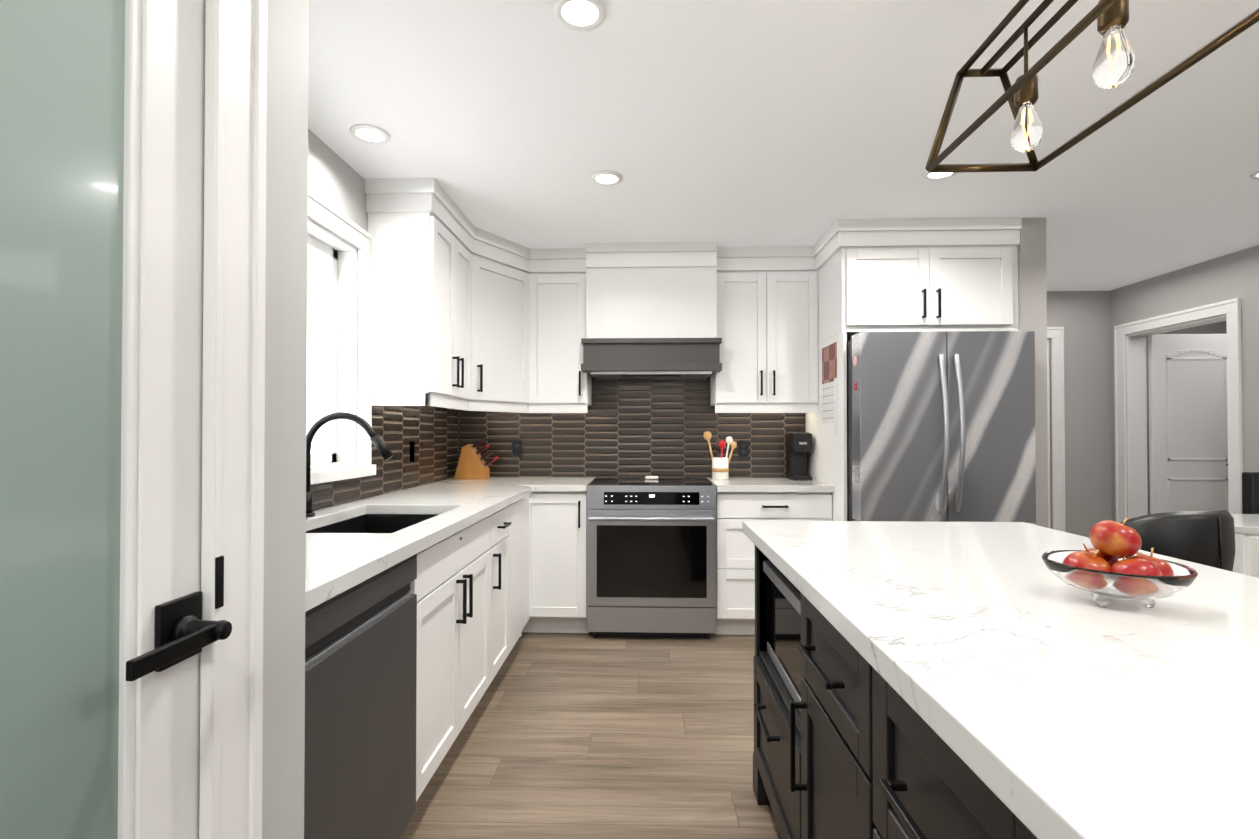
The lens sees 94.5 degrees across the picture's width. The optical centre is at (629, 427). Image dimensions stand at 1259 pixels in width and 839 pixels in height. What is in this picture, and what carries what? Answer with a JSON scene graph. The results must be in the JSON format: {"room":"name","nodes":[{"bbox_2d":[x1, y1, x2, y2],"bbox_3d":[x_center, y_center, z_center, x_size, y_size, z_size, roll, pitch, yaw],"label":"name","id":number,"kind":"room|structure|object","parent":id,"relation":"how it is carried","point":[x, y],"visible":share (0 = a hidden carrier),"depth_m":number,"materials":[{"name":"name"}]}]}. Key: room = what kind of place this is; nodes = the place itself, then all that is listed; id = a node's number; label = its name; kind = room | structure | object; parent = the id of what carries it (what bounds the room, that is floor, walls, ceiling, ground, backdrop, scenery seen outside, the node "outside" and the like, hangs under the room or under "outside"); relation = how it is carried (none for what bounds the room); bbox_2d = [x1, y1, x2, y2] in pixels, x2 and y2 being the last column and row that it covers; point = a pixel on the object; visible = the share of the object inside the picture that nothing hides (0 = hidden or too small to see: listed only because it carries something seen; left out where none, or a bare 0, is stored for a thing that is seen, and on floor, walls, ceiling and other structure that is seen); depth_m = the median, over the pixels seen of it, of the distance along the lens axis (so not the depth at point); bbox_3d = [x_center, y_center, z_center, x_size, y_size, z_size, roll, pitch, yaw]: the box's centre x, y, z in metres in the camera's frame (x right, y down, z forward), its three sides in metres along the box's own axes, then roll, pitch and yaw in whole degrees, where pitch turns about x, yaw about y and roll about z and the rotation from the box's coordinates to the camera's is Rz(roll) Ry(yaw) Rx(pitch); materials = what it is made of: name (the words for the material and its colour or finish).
{"room":"kitchen","nodes":[
{"label":"kitchen","id":0,"kind":"room"},
{"bbox_2d":[262,0,308,838],"bbox_3d":[-0.691,0.006,-0.778,0.120,2.430,3.630,0,-1,2],"label":"wall","id":1,"kind":"structure","parent":0,"point":[283,758],"depth_m":0.97,"materials":[{"name":"grey paint"}]},
{"bbox_2d":[0,0,231,838],"bbox_3d":[-0.581,0.215,0.421,0.102,2.014,0.763,0,-1,2],"label":"pantry door","id":2,"kind":"structure","parent":1,"relation":"in","point":[107,633],"depth_m":0.66,"materials":[{"name":"white paint"}]},
{"bbox_2d":[215,556,223,608],"bbox_3d":[-0.564,0.213,0.798,0.006,0.070,0.014,0,-1,2],"label":"strike plate","id":3,"kind":"object","parent":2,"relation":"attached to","point":[219,581],"depth_m":0.80,"materials":[{"name":"black metal"}]},
{"bbox_2d":[199,0,266,838],"bbox_3d":[-0.643,0.172,0.415,0.141,2.123,0.956,0,-1,2],"label":"door frame","id":4,"kind":"structure","parent":1,"relation":"attached to","point":[231,667],"depth_m":0.83,"materials":[{"name":"white paint"}]},
{"bbox_2d":[308,129,451,510],"bbox_3d":[-1.332,0.042,2.668,0.155,2.430,3.220,0,-1,2],"label":"wall","id":5,"kind":"structure","parent":0,"point":[336,181],"depth_m":2.51,"materials":[{"name":"grey paint"}]},
{"bbox_2d":[307,190,375,484],"bbox_3d":[-1.328,-0.350,2.082,0.200,1.143,1.400,0,-1,2],"label":"window","id":6,"kind":"structure","parent":5,"relation":"in","point":[354,397],"depth_m":2.66,"materials":[{"name":"white paint"}]},
{"bbox_2d":[311,406,459,510],"bbox_3d":[-1.253,0.083,2.588,0.008,0.503,3.060,0,-1,2],"label":"backsplash","id":7,"kind":"structure","parent":5,"relation":"attached to","point":[432,433],"depth_m":3.19,"materials":[{"name":"tile"}]},
{"bbox_2d":[365,190,591,409],"bbox_3d":[-0.758,-0.627,3.437,0.942,0.943,1.357,0,-1,2],"label":"upper cabinet","id":8,"kind":"object","parent":5,"relation":"attached to","point":[467,315],"depth_m":3.30,"materials":[{"name":"white paint"}]},
{"bbox_2d":[400,632,780,838],"bbox_3d":[2.057,1.275,1.510,7.400,0.060,8.400,0,-1,2],"label":"floor","id":9,"kind":"structure","parent":0,"point":[588,735],"depth_m":2.27,"materials":[{"name":"wood"}]},
{"bbox_2d":[304,554,416,838],"bbox_3d":[-0.942,0.805,1.428,0.612,0.878,0.590,0,-1,2],"label":"dishwasher","id":10,"kind":"object","parent":9,"relation":"on","point":[360,708],"visible":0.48,"depth_m":1.39,"materials":[{"name":"grey metal"}]},
{"bbox_2d":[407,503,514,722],"bbox_3d":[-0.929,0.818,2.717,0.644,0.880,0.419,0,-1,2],"label":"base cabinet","id":11,"kind":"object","parent":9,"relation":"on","point":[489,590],"depth_m":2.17,"materials":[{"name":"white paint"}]},
{"bbox_2d":[305,477,540,611],"bbox_3d":[-0.910,0.461,2.573,0.690,0.250,3.057,0,-1,2],"label":"countertop","id":12,"kind":"structure","parent":11,"relation":"on","point":[349,545],"depth_m":2.19,"materials":[{"name":"stone"}]},
{"bbox_2d":[306,412,393,516],"bbox_3d":[-1.053,0.138,2.121,0.353,0.387,0.132,0,-1,2],"label":"faucet","id":13,"kind":"object","parent":12,"relation":"on","point":[379,444],"visible":0.67,"depth_m":2.15,"materials":[{"name":"black metal"}]},
{"bbox_2d":[454,438,497,478],"bbox_3d":[-1.028,0.212,3.933,0.284,0.276,0.110,0,-1,2],"label":"knife block","id":14,"kind":"object","parent":12,"relation":"on","point":[472,464],"visible":1,"depth_m":3.88,"materials":[{"name":"brown wood"}]},
{"bbox_2d":[515,496,526,643],"bbox_3d":[-0.919,0.821,3.037,0.644,0.880,0.342,0,-1,2],"label":"base cabinet","id":15,"kind":"object","parent":9,"relation":"on","point":[521,505],"depth_m":3.17,"materials":[{"name":"white paint"}]},
{"bbox_2d":[535,491,587,632],"bbox_3d":[-0.443,0.829,3.792,0.394,0.880,0.597,0,-1,2],"label":"base cabinet","id":16,"kind":"object","parent":9,"relation":"on","point":[561,606],"depth_m":3.50,"materials":[{"name":"white paint"}]},
{"bbox_2d":[541,477,595,491],"bbox_3d":[-0.387,0.369,3.779,0.281,0.040,0.615,0,-1,2],"label":"countertop","id":17,"kind":"structure","parent":16,"relation":"on","point":[548,484],"depth_m":3.50,"materials":[{"name":"stone"}]},
{"bbox_2d":[587,477,715,638],"bbox_3d":[0.139,0.809,3.719,0.766,0.918,0.689,0,-1,2],"label":"range","id":18,"kind":"object","parent":9,"relation":"on","point":[651,557],"visible":1,"depth_m":3.44,"materials":[{"name":"silver metal"}]},
{"bbox_2d":[645,476,657,478],"bbox_3d":[0.151,0.342,3.940,0.090,0.020,0.060,0,-1,2],"label":"spoon rest","id":19,"kind":"object","parent":18,"relation":"on","point":[651,477],"visible":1,"depth_m":3.91,"materials":[{"name":"white ceramic"}]},
{"bbox_2d":[715,492,831,634],"bbox_3d":[0.871,0.829,3.752,0.686,0.880,0.597,0,-1,2],"label":"base cabinet","id":20,"kind":"object","parent":9,"relation":"on","point":[735,552],"depth_m":3.46,"materials":[{"name":"white paint"}]},
{"bbox_2d":[707,477,833,491],"bbox_3d":[0.870,0.368,3.740,0.686,0.040,0.615,0,-1,2],"label":"countertop","id":21,"kind":"structure","parent":20,"relation":"on","point":[733,484],"depth_m":3.44,"materials":[{"name":"stone"}]},
{"bbox_2d":[703,431,736,479],"bbox_3d":[0.608,0.188,3.908,0.225,0.324,0.113,0,-1,2],"label":"utensil crock","id":22,"kind":"object","parent":21,"relation":"on","point":[720,468],"visible":1,"depth_m":3.88,"materials":[{"name":"white ceramic"}]},
{"bbox_2d":[786,433,811,480],"bbox_3d":[1.135,0.194,3.900,0.120,0.312,0.222,0,-1,2],"label":"coffee maker","id":23,"kind":"object","parent":21,"relation":"on","point":[798,446],"visible":1,"depth_m":3.90,"materials":[{"name":"black plastic"}]},
{"bbox_2d":[742,529,1049,838],"bbox_3d":[0.825,0.797,0.694,0.961,0.879,2.622,0,-1,2],"label":"kitchen island","id":24,"kind":"object","parent":9,"relation":"on","point":[840,752],"depth_m":1.08,"materials":[{"name":"black paint"}]},
{"bbox_2d":[742,521,1258,838],"bbox_3d":[0.843,0.337,0.689,0.974,0.040,2.704,0,-1,2],"label":"island countertop","id":25,"kind":"structure","parent":24,"relation":"on","point":[1124,719],"depth_m":0.78,"materials":[{"name":"white stone"}]},
{"bbox_2d":[1042,518,1197,607],"bbox_3d":[0.882,0.242,1.057,0.217,0.156,0.217,0,-1,2],"label":"fruit bowl","id":26,"kind":"object","parent":25,"relation":"on","point":[1113,563],"visible":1,"depth_m":1.02,"materials":[{"name":"clear glass"}]},
{"bbox_2d":[847,331,1035,524],"bbox_3d":[1.685,0.380,3.476,0.912,1.770,1.012,0,-1,2],"label":"fridge","id":27,"kind":"object","parent":9,"relation":"on","point":[940,426],"visible":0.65,"depth_m":3.06,"materials":[{"name":"grey metal"}]},
{"bbox_2d":[1120,510,1235,571],"bbox_3d":[2.060,0.779,2.268,0.450,0.952,0.416,0,-1,2],"label":"bar stool","id":28,"kind":"object","parent":9,"relation":"on","point":[1207,538],"visible":0.23,"depth_m":2.08,"materials":[{"name":"black leather"}]},
{"bbox_2d":[1231,514,1258,577],"bbox_3d":[3.485,0.876,3.061,0.940,0.770,0.480,0,-1,2],"label":"sideboard","id":29,"kind":"object","parent":9,"relation":"on","point":[1246,558],"visible":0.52,"depth_m":2.86,"materials":[{"name":"white paint"}]},
{"bbox_2d":[1242,472,1258,513],"bbox_3d":[3.801,0.766,3.573,0.360,1.000,0.420,0,-1,2],"label":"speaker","id":30,"kind":"object","parent":29,"relation":"on","point":[1250,492],"visible":0.1,"depth_m":3.39,"materials":[{"name":"black plastic"}]},
{"bbox_2d":[609,477,785,477],"bbox_3d":[0.422,0.057,4.150,3.570,2.430,0.150,0,-1,2],"label":"wall","id":31,"kind":"structure","parent":0,"point":[696,477],"depth_m":4.07,"materials":[{"name":"grey paint"}]},
{"bbox_2d":[460,377,804,476],"bbox_3d":[0.010,-0.039,4.085,2.425,0.778,0.008,0,-1,2],"label":"backsplash","id":32,"kind":"structure","parent":31,"relation":"attached to","point":[634,428],"depth_m":4.08,"materials":[{"name":"tile"}]},
{"bbox_2d":[512,440,521,456],"bbox_3d":[-0.793,0.152,4.100,0.072,0.116,0.007,0,-1,2],"label":"electrical outlet","id":33,"kind":"object","parent":32,"relation":"attached to","point":[516,448],"visible":1,"depth_m":4.10,"materials":[{"name":"black plastic"}]},
{"bbox_2d":[738,440,748,456],"bbox_3d":[0.795,0.151,4.051,0.072,0.116,0.007,0,-1,2],"label":"electrical outlet","id":34,"kind":"object","parent":32,"relation":"attached to","point":[743,448],"visible":1,"depth_m":4.05,"materials":[{"name":"black plastic"}]},
{"bbox_2d":[581,242,721,379],"bbox_3d":[0.143,-0.743,3.859,0.882,0.831,0.445,0,-1,2],"label":"range hood","id":35,"kind":"object","parent":31,"relation":"attached to","point":[651,311],"visible":1,"depth_m":3.68,"materials":[{"name":"white paint"}]},
{"bbox_2d":[710,254,820,409],"bbox_3d":[0.890,-0.622,3.906,0.659,0.943,0.318,0,-1,2],"label":"upper cabinet","id":36,"kind":"object","parent":31,"relation":"attached to","point":[770,355],"depth_m":3.75,"materials":[{"name":"white paint"}]},
{"bbox_2d":[817,226,1021,353],"bbox_3d":[1.701,-0.814,3.648,0.979,0.563,0.787,0,-1,2],"label":"upper cabinet","id":37,"kind":"object","parent":31,"relation":"attached to","point":[870,278],"depth_m":3.26,"materials":[{"name":"white paint"}]},
{"bbox_2d":[822,342,837,434],"bbox_3d":[1.205,-0.224,3.503,0.004,0.540,0.300,0,-1,2],"label":"calendar","id":38,"kind":"object","parent":37,"relation":"attached to","point":[829,388],"visible":1,"depth_m":3.48,"materials":[{"name":"white paper"}]},
{"bbox_2d":[308,0,1258,290],"bbox_3d":[2.057,-1.215,1.536,7.400,0.060,8.400,0,-1,2],"label":"ceiling","id":39,"kind":"structure","parent":0,"point":[756,122],"depth_m":2.23,"materials":[{"name":"white paint"}]},
{"bbox_2d":[349,124,389,144],"bbox_3d":[-1.040,-1.171,2.332,0.150,0.009,0.150,0,-1,2],"label":"recessed light","id":40,"kind":"object","parent":39,"relation":"in","point":[369,134],"visible":1,"depth_m":2.32,"materials":[{"name":"white paint"}]},
{"bbox_2d":[553,0,605,30],"bbox_3d":[-0.141,-1.178,1.654,0.150,0.009,0.150,0,-1,2],"label":"recessed light","id":41,"kind":"object","parent":39,"relation":"in","point":[581,15],"visible":1,"depth_m":1.66,"materials":[{"name":"white paint"}]},
{"bbox_2d":[591,171,622,185],"bbox_3d":[-0.107,-1.167,2.733,0.150,0.009,0.150,0,-1,2],"label":"recessed light","id":42,"kind":"object","parent":39,"relation":"in","point":[606,178],"visible":1,"depth_m":2.73,"materials":[{"name":"white paint"}]},
{"bbox_2d":[922,171,957,180],"bbox_3d":[1.432,-1.167,2.675,0.150,0.009,0.150,0,-1,2],"label":"recessed light","id":43,"kind":"object","parent":39,"relation":"in","point":[926,175],"visible":0.56,"depth_m":2.70,"materials":[{"name":"white paint"}]},
{"bbox_2d":[925,0,1258,172],"bbox_3d":[0.845,-0.897,0.770,0.277,0.588,1.341,0,-1,2],"label":"pendant light","id":44,"kind":"object","parent":39,"relation":"hanging from","point":[1114,64],"visible":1,"depth_m":1.23,"materials":[{"name":"brown metal"}]},
{"bbox_2d":[1249,170,1258,178],"bbox_3d":[2.942,-1.168,2.659,0.150,0.009,0.150,0,-1,2],"label":"recessed light","id":45,"kind":"object","parent":39,"relation":"in","point":[1254,175],"visible":0.98,"depth_m":2.69,"materials":[{"name":"white paint"}]},
{"bbox_2d":[1018,217,1047,527],"bbox_3d":[2.276,0.057,4.087,0.140,2.430,1.720,0,-1,2],"label":"wall","id":46,"kind":"structure","parent":0,"point":[1032,295],"depth_m":3.23,"materials":[{"name":"grey paint"}]},
{"bbox_2d":[1047,291,1111,537],"bbox_3d":[3.290,0.066,4.991,1.830,2.430,0.150,0,-1,2],"label":"wall","id":47,"kind":"structure","parent":0,"point":[1082,318],"depth_m":4.90,"materials":[{"name":"grey paint"}]},
{"bbox_2d":[1047,339,1050,528],"bbox_3d":[3.162,0.262,4.918,0.790,2.020,0.090,0,-1,2],"label":"hall door","id":48,"kind":"structure","parent":47,"relation":"in","point":[1048,409],"depth_m":4.92,"materials":[{"name":"white paint"}]},
{"bbox_2d":[1047,327,1064,531],"bbox_3d":[3.162,0.219,4.907,0.986,2.123,0.024,0,-1,2],"label":"door frame","id":49,"kind":"structure","parent":47,"relation":"attached to","point":[1055,335],"depth_m":4.89,"materials":[{"name":"white paint"}]},
{"bbox_2d":[1110,245,1258,521],"bbox_3d":[4.009,0.026,1.077,0.150,2.430,7.630,0,-1,2],"label":"wall","id":50,"kind":"structure","parent":0,"point":[1234,275],"depth_m":3.99,"materials":[{"name":"grey paint"}]},
{"bbox_2d":[1114,298,1242,522],"bbox_3d":[4.097,0.215,4.314,0.174,2.118,1.016,0,-1,2],"label":"door frame","id":51,"kind":"structure","parent":50,"relation":"attached to","point":[1131,478],"depth_m":4.71,"materials":[{"name":"white paint"}]},
{"bbox_2d":[1148,334,1227,513],"bbox_3d":[4.565,0.260,4.665,0.700,2.020,0.090,0,-1,2],"label":"hall door","id":52,"kind":"structure","parent":50,"relation":"in","point":[1188,430],"depth_m":4.68,"materials":[{"name":"white paint"}]},
{"bbox_2d":[1146,321,1226,514],"bbox_3d":[5.012,0.058,4.233,1.660,2.430,2.800,0,-1,2],"label":"wall beyond the room","id":53,"kind":"structure","parent":0,"point":[1217,328],"depth_m":5.48,"materials":[{"name":"grey paint"}]},
{"label":"outside","id":54,"kind":"structure","parent":0,"visible":0},
{"bbox_2d":[306,248,322,453],"bbox_3d":[-1.493,-0.079,2.084,0.010,2.100,3.800,0,-1,2],"label":"window","id":55,"kind":"structure","parent":54,"point":[314,333],"depth_m":2.71,"materials":[{"name":"white"}]}
]}

